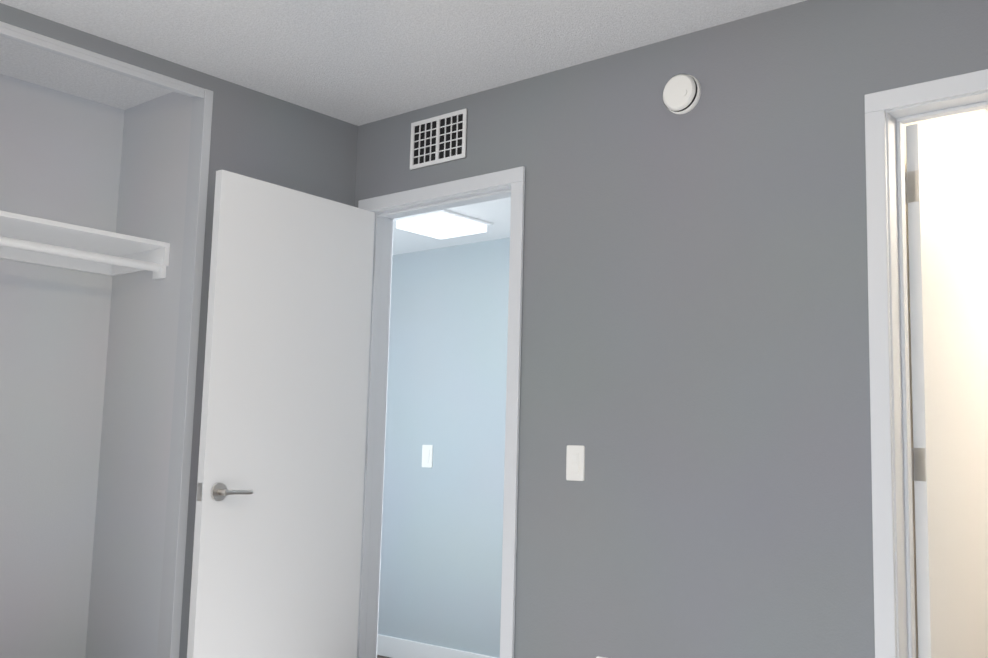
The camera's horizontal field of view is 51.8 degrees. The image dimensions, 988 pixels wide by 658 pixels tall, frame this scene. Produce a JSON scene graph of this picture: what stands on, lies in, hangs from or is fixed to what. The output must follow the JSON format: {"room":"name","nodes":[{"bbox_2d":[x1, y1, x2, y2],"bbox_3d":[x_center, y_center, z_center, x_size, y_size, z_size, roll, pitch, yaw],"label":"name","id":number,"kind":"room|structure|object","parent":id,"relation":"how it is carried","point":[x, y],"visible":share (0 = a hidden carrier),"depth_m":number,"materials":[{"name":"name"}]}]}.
{"room":"bedroom","nodes":[
{"label":"bedroom","id":0,"kind":"room"},
{"bbox_2d":[0,74,124,657],"bbox_3d":[-2.647,0.132,2.836,0.120,2.420,3.250,-4,-9,40],"label":"wall","id":1,"kind":"structure","parent":0,"point":[60,156],"depth_m":3.87,"materials":[{"name":"grey paint"}]},
{"bbox_2d":[0,210,169,279],"bbox_3d":[-2.392,-0.414,2.775,0.409,0.133,3.128,-4,-9,40],"label":"closet shelf","id":2,"kind":"object","parent":1,"relation":"attached to","point":[33,240],"visible":1,"depth_m":3.74,"materials":[{"name":"white wood"}]},
{"bbox_2d":[0,3,213,90],"bbox_3d":[-2.086,-1.071,2.604,0.085,0.058,3.130,-4,-9,40],"label":"wall","id":3,"kind":"structure","parent":0,"point":[13,16],"depth_m":3.42,"materials":[{"name":"grey paint"}]},
{"bbox_2d":[85,77,357,657],"bbox_3d":[-1.081,0.334,4.166,0.750,2.420,0.830,-4,-9,40],"label":"wall","id":4,"kind":"structure","parent":0,"point":[265,137],"depth_m":3.87,"materials":[{"name":"grey paint"}]},
{"bbox_2d":[0,21,212,657],"bbox_3d":[-2.113,0.129,2.455,0.085,2.362,3.130,-4,-9,40],"label":"trim","id":5,"kind":"structure","parent":4,"relation":"attached to","point":[169,629],"depth_m":3.60,"materials":[{"name":"grey wood"}]},
{"bbox_2d":[378,238,509,657],"bbox_3d":[0.263,0.451,4.842,3.600,2.420,0.120,-4,-9,40],"label":"wall","id":6,"kind":"structure","parent":0,"point":[441,556],"depth_m":5.15,"materials":[{"name":"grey paint"}]},
{"bbox_2d":[422,445,432,467],"bbox_3d":[-0.345,0.657,5.253,0.072,0.116,0.009,-4,-9,40],"label":"light switch","id":7,"kind":"object","parent":6,"relation":"attached to","point":[427,455],"visible":1,"depth_m":5.25,"materials":[{"name":"white plastic"}]},
{"bbox_2d":[377,634,496,657],"bbox_3d":[-0.521,1.648,5.259,1.530,0.105,0.013,-4,-9,40],"label":"baseboard","id":8,"kind":"structure","parent":6,"relation":"attached to","point":[391,647],"depth_m":5.14,"materials":[{"name":"white wood"}]},
{"bbox_2d":[393,197,510,254],"bbox_3d":[-0.010,-0.665,4.547,3.500,0.290,0.920,-4,-9,40],"label":"ceiling","id":9,"kind":"structure","parent":0,"point":[497,213],"depth_m":5.00,"materials":[{"name":"white paint"}]},
{"bbox_2d":[394,209,492,238],"bbox_3d":[-0.242,-0.481,4.722,0.340,0.045,0.340,-4,-9,40],"label":"recessed light","id":10,"kind":"object","parent":9,"relation":"in","point":[442,224],"visible":0.85,"depth_m":4.65,"materials":[{"name":"white plastic"}]},
{"bbox_2d":[0,0,987,125],"bbox_3d":[-0.164,-1.030,3.104,5.380,0.080,6.630,-4,-9,40],"label":"ceiling","id":11,"kind":"structure","parent":0,"point":[358,62],"depth_m":3.40,"materials":[{"name":"white paint"}]},
{"bbox_2d":[355,0,987,657],"bbox_3d":[0.870,0.239,2.965,3.780,2.420,0.120,-4,-9,40],"label":"wall","id":12,"kind":"structure","parent":0,"point":[695,372],"depth_m":3.12,"materials":[{"name":"grey paint"}]},
{"bbox_2d":[187,170,374,657],"bbox_3d":[-0.755,0.484,3.744,0.142,2.014,0.766,-4,-9,38],"label":"hall door","id":13,"kind":"structure","parent":12,"relation":"in","point":[276,563],"depth_m":3.71,"materials":[{"name":"white painted wood"},{"name":"brushed nickel"}]},
{"bbox_2d":[410,109,467,169],"bbox_3d":[-0.218,-0.736,3.959,0.295,0.190,0.010,-4,-9,40],"label":"air vent","id":14,"kind":"object","parent":12,"relation":"in","point":[439,139],"visible":1,"depth_m":3.95,"materials":[{"name":"white metal"}]},
{"bbox_2d":[357,166,524,657],"bbox_3d":[-0.205,0.487,3.859,0.878,2.089,0.156,-4,-9,40],"label":"door frame","id":15,"kind":"structure","parent":12,"relation":"attached to","point":[388,209],"depth_m":4.01,"materials":[{"name":"white wood"}]},
{"bbox_2d":[566,445,584,480],"bbox_3d":[0.268,0.444,3.368,0.072,0.116,0.012,-4,-9,40],"label":"light switch","id":16,"kind":"object","parent":12,"relation":"attached to","point":[575,463],"visible":1,"depth_m":3.36,"materials":[{"name":"white plastic"}]},
{"bbox_2d":[663,74,700,113],"bbox_3d":[0.593,-0.752,3.240,0.128,0.128,0.042,-4,-9,40],"label":"smoke detector","id":17,"kind":"object","parent":12,"relation":"attached to","point":[681,93],"visible":1,"depth_m":3.22,"materials":[{"name":"white plastic"}]},
{"bbox_2d":[864,69,987,657],"bbox_3d":[1.355,0.365,2.527,0.778,2.089,0.156,-4,-9,40],"label":"door frame","id":18,"kind":"structure","parent":12,"relation":"attached to","point":[889,113],"depth_m":2.74,"materials":[{"name":"white wood"}]},
{"bbox_2d":[905,123,987,657],"bbox_3d":[1.400,0.449,2.997,0.666,2.014,0.142,8,-9,-43],"label":"bathroom door","id":19,"kind":"structure","parent":12,"relation":"in","point":[946,187],"depth_m":2.90,"materials":[{"name":"white painted wood"},{"name":"brushed nickel"}]},
{"bbox_2d":[903,109,987,657],"bbox_3d":[1.867,0.374,3.859,0.120,2.420,2.550,-4,-9,40],"label":"wall","id":20,"kind":"structure","parent":0,"point":[968,131],"depth_m":3.49,"materials":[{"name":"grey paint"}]}
]}

